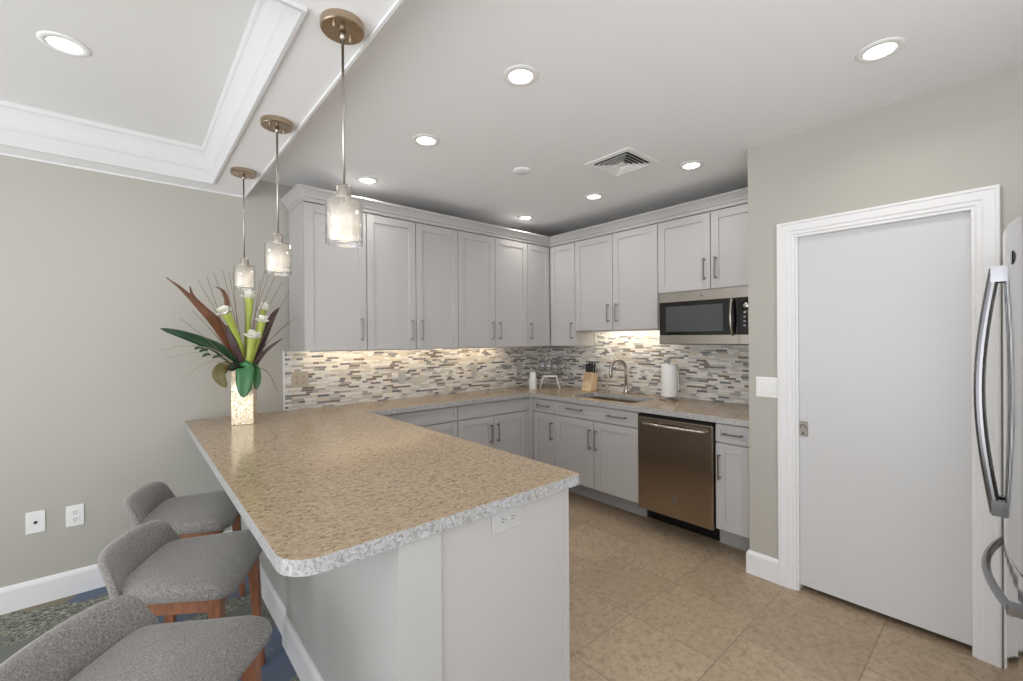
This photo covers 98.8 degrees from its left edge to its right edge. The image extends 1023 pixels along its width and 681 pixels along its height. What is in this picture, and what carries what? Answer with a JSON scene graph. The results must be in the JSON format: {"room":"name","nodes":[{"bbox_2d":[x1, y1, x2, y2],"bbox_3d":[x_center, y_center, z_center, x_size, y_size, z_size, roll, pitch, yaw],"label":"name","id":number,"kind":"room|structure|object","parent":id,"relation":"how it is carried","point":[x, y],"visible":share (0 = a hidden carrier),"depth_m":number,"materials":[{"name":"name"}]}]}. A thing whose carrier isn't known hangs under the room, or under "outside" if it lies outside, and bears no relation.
{"room":"kitchen","nodes":[
{"label":"kitchen","id":0,"kind":"room"},
{"bbox_2d":[0,0,255,145],"bbox_3d":[-2.405,-1.222,1.035,3.063,0.100,1.913,-1,0,-41],"label":"ceiling","id":1,"kind":"structure","parent":0,"point":[161,68],"depth_m":1.85,"materials":[{"name":"paint"}]},
{"bbox_2d":[36,30,91,56],"bbox_3d":[-1.777,-1.175,1.744,0.156,0.006,0.156,-1,0,-41],"label":"recessed light","id":2,"kind":"object","parent":1,"relation":"in","point":[65,44],"visible":1,"depth_m":1.74,"materials":[{"name":"white plastic"}]},
{"bbox_2d":[0,574,299,680],"bbox_3d":[-1.173,1.481,0.571,2.270,0.100,4.800,-1,0,-41],"label":"floor","id":3,"kind":"structure","parent":0,"point":[19,628],"depth_m":2.25,"materials":[{"name":"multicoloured carpet textile"}]},
{"bbox_2d":[0,595,271,680],"bbox_3d":[-0.933,1.076,1.097,0.461,0.702,0.484,0,0,-1],"label":"bar stool","id":4,"kind":"object","parent":3,"relation":"on","point":[119,638],"visible":1,"depth_m":1.15,"materials":[{"name":"grey fabric"}]},
{"bbox_2d":[97,520,265,664],"bbox_3d":[-1.234,1.077,1.677,0.461,0.702,0.484,0,0,-15],"label":"bar stool","id":5,"kind":"object","parent":3,"relation":"on","point":[172,575],"visible":0.8,"depth_m":1.58,"materials":[{"name":"grey fabric"}]},
{"bbox_2d":[122,482,244,616],"bbox_3d":[-1.612,1.078,2.191,0.461,0.702,0.484,0,0,-21],"label":"bar stool","id":6,"kind":"object","parent":3,"relation":"on","point":[209,513],"visible":0.54,"depth_m":2.11,"materials":[{"name":"grey fabric"}]},
{"bbox_2d":[0,0,395,195],"bbox_3d":[-0.922,-1.132,-1.123,4.067,0.287,7.500,-1,0,-41],"label":"ceiling","id":7,"kind":"structure","parent":0,"point":[311,62],"depth_m":1.78,"materials":[{"name":"paint"}]},
{"bbox_2d":[0,0,306,184],"bbox_3d":[-2.404,-1.072,1.036,3.071,0.199,1.921,-1,0,-41],"label":"trim","id":8,"kind":"structure","parent":7,"relation":"attached to","point":[272,25],"depth_m":2.25,"materials":[{"name":"paint"}]},
{"bbox_2d":[230,167,255,290],"bbox_3d":[-1.573,-0.647,2.579,0.132,0.696,0.132,-1,0,-41],"label":"pendant light","id":9,"kind":"object","parent":7,"relation":"hanging from","point":[244,273],"visible":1,"depth_m":2.56,"materials":[{"name":"white glass"}]},
{"bbox_2d":[260,115,292,275],"bbox_3d":[-1.068,-0.649,2.004,0.132,0.696,0.132,-1,0,-41],"label":"pendant light","id":10,"kind":"object","parent":7,"relation":"hanging from","point":[278,253],"visible":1,"depth_m":1.98,"materials":[{"name":"white glass"}]},
{"bbox_2d":[320,8,364,247],"bbox_3d":[-0.531,-0.651,1.386,0.132,0.696,0.132,-1,0,-41],"label":"pendant light","id":11,"kind":"object","parent":7,"relation":"hanging from","point":[343,213],"visible":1,"depth_m":1.36,"materials":[{"name":"glass"}]},
{"bbox_2d":[0,155,532,587],"bbox_3d":[-2.269,0.057,2.751,7.100,2.750,0.120,-1,0,-41],"label":"wall","id":12,"kind":"structure","parent":0,"point":[93,409],"depth_m":2.57,"materials":[{"name":"beige paint"}]},
{"bbox_2d":[25,510,45,534],"bbox_3d":[-2.587,0.988,2.384,0.074,0.118,0.012,-1,0,-41],"label":"outlet","id":13,"kind":"object","parent":12,"relation":"attached to","point":[34,521],"visible":1,"depth_m":2.38,"materials":[{"name":"white plastic"}]},
{"bbox_2d":[66,503,83,527],"bbox_3d":[-2.472,0.991,2.485,0.074,0.118,0.008,-1,0,-41],"label":"power outlet","id":14,"kind":"object","parent":12,"relation":"attached to","point":[74,514],"visible":1,"depth_m":2.48,"materials":[{"name":"white plastic"}]},
{"bbox_2d":[71,509,78,514],"bbox_3d":[-2.471,0.971,2.483,0.033,0.028,0.003,-1,0,-41],"label":"socket","id":15,"kind":"object","parent":14,"relation":"attached to","point":[73,511],"depth_m":2.48,"materials":[{"name":"white plastic"}]},
{"bbox_2d":[71,516,78,521],"bbox_3d":[-2.471,1.011,2.484,0.033,0.028,0.003,-1,0,-41],"label":"socket","id":16,"kind":"object","parent":14,"relation":"attached to","point":[73,518],"depth_m":2.48,"materials":[{"name":"white plastic"}]},
{"bbox_2d":[0,530,232,614],"bbox_3d":[-3.384,1.375,1.687,4.000,0.137,0.016,-1,0,-41],"label":"baseboard","id":17,"kind":"structure","parent":12,"relation":"attached to","point":[19,596],"depth_m":2.41,"materials":[{"name":"white paint"}]},
{"bbox_2d":[0,0,402,197],"bbox_3d":[-0.954,-0.984,-1.085,4.067,0.009,7.400,-1,0,-41],"label":"trim","id":18,"kind":"structure","parent":12,"relation":"attached to","point":[397,3],"depth_m":2.04,"materials":[{"name":"white paint"}]},
{"bbox_2d":[288,202,366,351],"bbox_3d":[-1.333,-0.430,3.199,0.429,1.009,0.413,-1,0,-41],"label":"upper cabinet","id":19,"kind":"object","parent":12,"relation":"attached to","point":[328,296],"visible":0.89,"depth_m":3.06,"materials":[{"name":"grey paint"}]},
{"bbox_2d":[314,351,345,351],"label":"light","id":20,"kind":"object","parent":19,"relation":"attached to","point":[314,351],"depth_m":3.28,"materials":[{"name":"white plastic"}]},
{"bbox_2d":[280,183,747,247],"bbox_3d":[0.039,-0.990,3.057,2.426,0.089,2.430,-1,0,-41],"label":"crown molding","id":21,"kind":"structure","parent":19,"relation":"attached to","point":[299,193],"depth_m":3.49,"materials":[{"name":"grey paint"}]},
{"bbox_2d":[366,213,457,349],"bbox_3d":[-0.868,-0.435,3.603,0.802,1.009,0.413,-1,0,-41],"label":"upper cabinet","id":22,"kind":"object","parent":12,"relation":"attached to","point":[412,267],"visible":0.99,"depth_m":3.44,"materials":[{"name":"grey paint"}]},
{"bbox_2d":[358,350,387,350],"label":"light","id":23,"kind":"object","parent":22,"relation":"attached to","point":[370,350],"depth_m":3.50,"materials":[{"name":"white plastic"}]},
{"bbox_2d":[285,346,544,410],"bbox_3d":[-0.641,0.283,4.079,2.684,0.434,0.008,-1,0,-41],"label":"tile backsplash","id":24,"kind":"structure","parent":12,"relation":"attached to","point":[348,377],"depth_m":3.79,"materials":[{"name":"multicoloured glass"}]},
{"bbox_2d":[283,351,284,410],"bbox_3d":[-1.657,0.294,3.194,0.010,0.433,0.012,-1,0,-41],"label":"strip","id":25,"kind":"object","parent":24,"relation":"attached to","point":[283,351],"visible":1,"depth_m":3.19,"materials":[{"name":"white paint"}]},
{"bbox_2d":[291,371,307,387],"bbox_3d":[-1.571,0.290,3.259,0.118,0.118,0.008,-1,0,-41],"label":"power outlet","id":26,"kind":"object","parent":24,"relation":"attached to","point":[298,379],"visible":1,"depth_m":3.26,"materials":[{"name":"beige plastic"}]},
{"bbox_2d":[398,370,405,383],"bbox_3d":[-0.947,0.318,3.802,0.072,0.115,0.008,-1,0,-41],"label":"light switch","id":27,"kind":"object","parent":24,"relation":"attached to","point":[401,374],"visible":1,"depth_m":3.80,"materials":[{"name":"grey plastic"}]},
{"bbox_2d":[471,364,476,375],"bbox_3d":[-0.366,0.292,4.307,0.072,0.115,0.008,-1,0,-41],"label":"power outlet","id":28,"kind":"object","parent":24,"relation":"attached to","point":[474,366],"visible":1,"depth_m":4.30,"materials":[{"name":"grey plastic"}]},
{"bbox_2d":[517,362,521,372],"bbox_3d":[0.083,0.288,4.697,0.072,0.115,0.008,-1,0,-41],"label":"power outlet","id":29,"kind":"object","parent":24,"relation":"attached to","point":[519,364],"visible":1,"depth_m":4.70,"materials":[{"name":"grey plastic"}]},
{"bbox_2d":[457,230,527,347],"bbox_3d":[-0.260,-0.441,4.132,0.808,1.009,0.413,-1,0,-41],"label":"upper cabinet","id":30,"kind":"object","parent":12,"relation":"attached to","point":[492,271],"visible":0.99,"depth_m":3.98,"materials":[{"name":"grey paint"}]},
{"bbox_2d":[445,347,504,348],"bbox_3d":[-0.339,0.069,4.190,0.700,0.010,0.040,-1,0,-41],"label":"light","id":31,"kind":"object","parent":30,"relation":"attached to","point":[488,347],"visible":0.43,"depth_m":4.09,"materials":[{"name":"white plastic"}]},
{"bbox_2d":[526,243,549,346],"bbox_3d":[0.163,-0.446,4.500,0.311,1.009,0.413,-1,0,-41],"label":"upper cabinet","id":32,"kind":"object","parent":12,"relation":"attached to","point":[538,281],"visible":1,"depth_m":4.38,"materials":[{"name":"grey paint"}]},
{"bbox_2d":[241,517,441,680],"bbox_3d":[-1.042,0.988,2.139,0.134,0.873,2.408,-1,0,-41],"label":"wall","id":33,"kind":"structure","parent":0,"point":[378,617],"depth_m":1.31,"materials":[{"name":"paint"}]},
{"bbox_2d":[260,564,323,680],"bbox_3d":[-1.034,1.356,2.122,0.150,0.137,2.408,-1,0,-41],"label":"baseboard","id":34,"kind":"structure","parent":33,"relation":"attached to","point":[299,657],"depth_m":1.98,"materials":[{"name":"white paint"}]},
{"bbox_2d":[260,0,1022,236],"bbox_3d":[1.756,-1.222,1.206,3.033,0.162,7.500,-1,0,-41],"label":"ceiling","id":35,"kind":"structure","parent":0,"point":[674,83],"depth_m":2.02,"materials":[{"name":"paint"}]},
{"bbox_2d":[356,176,378,183],"bbox_3d":[-1.022,-1.135,3.111,0.156,0.006,0.156,-1,0,-41],"label":"recessed light","id":36,"kind":"object","parent":35,"relation":"in","point":[362,179],"visible":1,"depth_m":3.10,"materials":[{"name":"white glass"}]},
{"bbox_2d":[412,134,439,145],"bbox_3d":[-0.486,-1.137,2.496,0.156,0.006,0.156,-1,0,-41],"label":"recessed light","id":37,"kind":"object","parent":35,"relation":"in","point":[420,139],"visible":1,"depth_m":2.48,"materials":[{"name":"white plastic"}]},
{"bbox_2d":[503,64,538,85],"bbox_3d":[0.040,-1.139,1.891,0.156,0.006,0.156,-1,0,-41],"label":"recessed light","id":38,"kind":"object","parent":35,"relation":"in","point":[519,74],"visible":1,"depth_m":1.88,"materials":[{"name":"white plastic"}]},
{"bbox_2d":[517,215,533,219],"bbox_3d":[0.131,-1.147,4.103,0.156,0.006,0.156,-1,0,-41],"label":"recessed light","id":39,"kind":"object","parent":35,"relation":"in","point":[523,217],"visible":1,"depth_m":4.09,"materials":[{"name":"white glass"}]},
{"bbox_2d":[584,193,603,199],"bbox_3d":[0.658,-1.149,3.508,0.156,0.006,0.156,-1,0,-41],"label":"recessed light","id":40,"kind":"object","parent":35,"relation":"in","point":[593,196],"visible":1,"depth_m":3.50,"materials":[{"name":"white glass"}]},
{"bbox_2d":[585,147,658,176],"bbox_3d":[0.712,-1.140,2.838,0.336,0.021,0.336,-1,0,-41],"label":"ceiling vent","id":41,"kind":"object","parent":35,"relation":"in","point":[626,160],"visible":1,"depth_m":2.82,"materials":[{"name":"white plastic"}]},
{"bbox_2d":[679,160,703,169],"bbox_3d":[1.184,-1.151,2.888,0.156,0.006,0.156,-1,0,-41],"label":"recessed light","id":42,"kind":"object","parent":35,"relation":"in","point":[690,165],"visible":1,"depth_m":2.88,"materials":[{"name":"white plastic"}]},
{"bbox_2d":[855,37,905,62],"bbox_3d":[1.462,-1.149,1.740,0.156,0.006,0.156,-1,0,-41],"label":"recessed light","id":43,"kind":"object","parent":35,"relation":"in","point":[886,47],"visible":1,"depth_m":1.73,"materials":[{"name":"white plastic"}]},
{"bbox_2d":[548,203,748,404],"bbox_3d":[1.863,0.024,3.349,0.120,2.750,4.400,-1,0,-41],"label":"wall","id":44,"kind":"structure","parent":0,"point":[746,203],"depth_m":4.90,"materials":[{"name":"beige paint"}]},
{"bbox_2d":[550,242,594,345],"bbox_3d":[0.601,-0.449,4.434,0.332,1.009,0.329,-1,0,-41],"label":"upper cabinet","id":45,"kind":"object","parent":44,"relation":"attached to","point":[562,257],"visible":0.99,"depth_m":4.35,"materials":[{"name":"grey paint"}]},
{"bbox_2d":[535,346,574,347],"bbox_3d":[0.451,0.065,4.599,0.216,0.018,0.380,-1,0,-41],"label":"stemware rack","id":46,"kind":"object","parent":45,"relation":"attached to","point":[535,346],"visible":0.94,"depth_m":4.50,"materials":[{"name":"silver metal"}]},
{"bbox_2d":[575,223,659,330],"bbox_3d":[0.997,-0.524,3.978,0.332,0.861,0.876,-1,0,-41],"label":"upper cabinet","id":47,"kind":"object","parent":44,"relation":"attached to","point":[616,274],"visible":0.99,"depth_m":3.85,"materials":[{"name":"grey paint"}]},
{"bbox_2d":[593,329,659,331],"bbox_3d":[1.037,-0.088,4.022,0.040,0.010,0.700,-1,0,-41],"label":"light","id":48,"kind":"object","parent":47,"relation":"attached to","point":[656,329],"visible":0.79,"depth_m":4.01,"materials":[{"name":"white plastic"}]},
{"bbox_2d":[544,331,748,403],"bbox_3d":[1.172,0.057,4.044,0.009,0.859,2.442,-1,0,-41],"label":"tile backsplash","id":49,"kind":"structure","parent":44,"relation":"attached to","point":[720,373],"depth_m":3.93,"materials":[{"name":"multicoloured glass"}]},
{"bbox_2d":[658,203,747,293],"bbox_3d":[1.560,-0.669,3.328,0.332,0.576,0.842,-1,0,-41],"label":"upper cabinet","id":50,"kind":"object","parent":44,"relation":"attached to","point":[709,250],"visible":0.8,"depth_m":3.27,"materials":[{"name":"grey paint"}]},
{"bbox_2d":[659,286,748,344],"bbox_3d":[1.546,-0.172,3.282,0.422,0.402,0.790,-1,0,-41],"label":"microwave","id":51,"kind":"object","parent":50,"relation":"attached to","point":[718,316],"visible":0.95,"depth_m":3.19,"materials":[{"name":"grey metal"}]},
{"bbox_2d":[569,491,1003,680],"bbox_3d":[0.826,1.460,2.310,3.030,0.100,4.800,-1,0,-41],"label":"floor","id":52,"kind":"structure","parent":0,"point":[650,599],"depth_m":2.18,"materials":[{"name":"tile"}]},
{"bbox_2d":[382,406,457,437],"bbox_3d":[-0.871,0.983,3.558,0.778,0.872,0.472,-1,0,-41],"label":"base cabinet","id":53,"kind":"object","parent":52,"relation":"on","point":[442,420],"visible":0.14,"depth_m":3.52,"materials":[{"name":"grey paint"}]},
{"bbox_2d":[456,397,533,459],"bbox_3d":[-0.257,0.976,4.082,0.832,0.872,0.487,-1,0,-41],"label":"base cabinet","id":54,"kind":"object","parent":52,"relation":"on","point":[500,425],"depth_m":3.98,"materials":[{"name":"grey paint"}]},
{"bbox_2d":[441,489,569,680],"bbox_3d":[-0.605,0.985,2.212,0.620,0.872,1.930,-1,0,-41],"label":"base cabinet","id":55,"kind":"object","parent":52,"relation":"on","point":[505,594],"visible":0.19,"depth_m":1.46,"materials":[{"name":"grey paint"}]},
{"bbox_2d":[184,384,748,576],"bbox_3d":[-0.064,0.520,2.968,3.274,0.040,2.443,-1,0,-41],"label":"countertop","id":56,"kind":"structure","parent":55,"relation":"on","point":[319,490],"depth_m":1.69,"materials":[{"name":"stone"}]},
{"bbox_2d":[231,370,256,424],"bbox_3d":[-1.651,0.345,2.711,0.120,0.335,0.090,0,0,-17],"label":"flower vase","id":57,"kind":"object","parent":56,"relation":"on","point":[243,410],"visible":0.73,"depth_m":2.67,"materials":[{"name":"beige ceramic"}]},
{"bbox_2d":[160,272,295,397],"bbox_3d":[-1.690,-0.051,2.695,0.742,0.788,0.325,-1,0,-41],"label":"flower arrangement","id":58,"kind":"object","parent":57,"relation":"in","point":[245,360],"visible":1,"depth_m":2.64,"materials":[{"name":"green plant"}]},
{"bbox_2d":[539,375,560,388],"bbox_3d":[0.393,0.425,4.502,0.216,0.131,0.112,0,0,4],"label":"shelf riser","id":59,"kind":"object","parent":56,"relation":"on","point":[543,375],"visible":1,"depth_m":4.45,"materials":[{"name":"white plastic"}]},
{"bbox_2d":[582,372,597,390],"bbox_3d":[0.767,0.400,4.293,0.128,0.180,0.105,-1,0,-41],"label":"knife block","id":60,"kind":"object","parent":56,"relation":"on","point":[590,379],"visible":1,"depth_m":4.26,"materials":[{"name":"brown wood"}]},
{"bbox_2d":[601,376,608,391],"bbox_3d":[0.889,0.414,4.150,0.088,0.150,0.044,-1,0,-41],"label":"soap dispenser","id":61,"kind":"object","parent":56,"relation":"on","point":[606,381],"visible":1,"depth_m":4.15,"materials":[{"name":"silver metal"}]},
{"bbox_2d":[586,396,640,402],"bbox_3d":[0.875,0.623,3.809,0.394,0.183,0.674,-1,0,-41],"label":"sink","id":62,"kind":"object","parent":56,"relation":"in","point":[594,397],"visible":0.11,"depth_m":4.02,"materials":[{"name":"metal"}]},
{"bbox_2d":[609,359,635,393],"bbox_3d":[0.997,0.327,3.997,0.240,0.324,0.116,0,0,1],"label":"kitchen faucet","id":63,"kind":"object","parent":56,"relation":"on","point":[626,390],"visible":1,"depth_m":4.00,"materials":[{"name":"silver metal"}]},
{"bbox_2d":[623,386,628,393],"bbox_3d":[1.052,0.453,4.027,0.056,0.070,0.056,-1,0,-41],"label":"faucet","id":64,"kind":"object","parent":63,"relation":"attached to","point":[626,391],"depth_m":4.01,"materials":[{"name":"silver metal"}]},
{"bbox_2d":[660,357,678,400],"bbox_3d":[1.300,0.311,3.603,0.150,0.354,0.156,-1,0,-41],"label":"paper towel holder","id":65,"kind":"object","parent":56,"relation":"on","point":[669,358],"visible":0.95,"depth_m":3.55,"materials":[{"name":"silver metal"}]},
{"bbox_2d":[661,363,677,396],"bbox_3d":[1.298,0.325,3.605,0.128,0.265,0.128,-1,0,-41],"label":"paper towel roll","id":66,"kind":"object","parent":65,"relation":"on","point":[669,376],"visible":0.98,"depth_m":3.55,"materials":[{"name":"white paper"}]},
{"bbox_2d":[492,505,521,534],"bbox_3d":[-0.013,0.587,1.448,0.128,0.075,0.008,-1,0,-41],"label":"power outlet","id":67,"kind":"object","parent":55,"relation":"attached to","point":[504,520],"visible":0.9,"depth_m":1.44,"materials":[{"name":"grey plastic"}]},
{"bbox_2d":[499,515,506,525],"bbox_3d":[-0.027,0.587,1.433,0.033,0.028,0.003,-1,0,-41],"label":"socket","id":68,"kind":"object","parent":67,"relation":"attached to","point":[502,518],"depth_m":1.43,"materials":[{"name":"grey plastic"}]},
{"bbox_2d":[509,512,515,521],"bbox_3d":[0.003,0.587,1.460,0.033,0.028,0.003,-1,0,-41],"label":"socket","id":69,"kind":"object","parent":67,"relation":"attached to","point":[512,515],"depth_m":1.46,"materials":[{"name":"grey plastic"}]},
{"bbox_2d":[534,398,570,491],"bbox_3d":[0.533,0.970,4.253,0.694,0.872,0.285,-1,0,-41],"label":"base cabinet","id":70,"kind":"object","parent":52,"relation":"on","point":[544,409],"visible":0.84,"depth_m":4.04,"materials":[{"name":"grey paint"}]},
{"bbox_2d":[555,401,647,516],"bbox_3d":[0.909,0.969,3.821,0.694,0.872,0.858,-1,0,-41],"label":"base cabinet","id":71,"kind":"object","parent":52,"relation":"on","point":[600,444],"visible":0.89,"depth_m":3.58,"materials":[{"name":"grey paint"}]},
{"bbox_2d":[638,412,719,540],"bbox_3d":[1.332,0.969,3.291,0.731,0.868,0.633,-1,0,-41],"label":"dishwasher","id":72,"kind":"object","parent":52,"relation":"on","point":[677,456],"visible":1,"depth_m":3.05,"materials":[{"name":"silver metal"}]},
{"bbox_2d":[716,423,749,550],"bbox_3d":[1.617,0.966,3.006,0.694,0.872,0.290,-1,0,-41],"label":"base cabinet","id":73,"kind":"object","parent":52,"relation":"on","point":[732,444],"visible":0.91,"depth_m":2.79,"materials":[{"name":"grey paint"}]},
{"bbox_2d":[973,215,1022,680],"bbox_3d":[2.032,0.497,1.321,0.803,1.755,0.880,-1,0,-41],"label":"refrigerator","id":74,"kind":"object","parent":52,"relation":"on","point":[1009,506],"visible":1,"depth_m":1.43,"materials":[{"name":"grey metal"}]},
{"bbox_2d":[748,63,1022,666],"bbox_3d":[2.348,0.099,2.151,0.721,2.600,1.956,-1,0,-41],"label":"wall","id":75,"kind":"structure","parent":0,"point":[966,135],"depth_m":2.25,"materials":[{"name":"beige paint"}]},
{"bbox_2d":[746,549,777,583],"bbox_3d":[1.525,1.335,2.626,0.116,0.137,0.184,-1,0,-41],"label":"baseboard","id":76,"kind":"structure","parent":75,"relation":"attached to","point":[760,565],"depth_m":2.59,"materials":[{"name":"white paint"}]},
{"bbox_2d":[756,377,776,397],"bbox_3d":[1.498,0.274,2.573,0.008,0.118,0.118,-1,0,-41],"label":"light switch","id":77,"kind":"object","parent":75,"relation":"attached to","point":[765,386],"visible":1,"depth_m":2.57,"materials":[{"name":"white plastic"}]},
{"bbox_2d":[799,211,971,645],"bbox_3d":[1.855,0.392,2.224,0.046,1.961,0.701,-1,0,-41],"label":"door","id":78,"kind":"structure","parent":75,"relation":"in","point":[885,433],"depth_m":2.17,"materials":[{"name":"white paint"}]},
{"bbox_2d":[776,184,1001,667],"bbox_3d":[1.852,0.368,2.234,0.122,2.069,0.857,-1,0,-41],"label":"trim","id":79,"kind":"structure","parent":75,"relation":"attached to","point":[983,203],"depth_m":1.98,"materials":[{"name":"white paint"}]},
{"bbox_3d":[0.218,0.383,4.455,0.081,0.088,0.081,-1,0,-41],"label":"paper cup","id":80,"kind":"object","parent":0,"visible":0},
{"bbox_3d":[0.218,0.373,4.455,0.081,0.088,0.081,-1,0,-41],"label":"paper cup","id":81,"kind":"object","parent":80,"relation":"on","visible":0},
{"bbox_2d":[529,372,536,380],"bbox_3d":[0.218,0.364,4.455,0.081,0.088,0.081,-1,0,-41],"label":"paper cup","id":82,"kind":"object","parent":81,"relation":"on","point":[532,374],"visible":1,"depth_m":4.43,"materials":[{"name":"white paper"}]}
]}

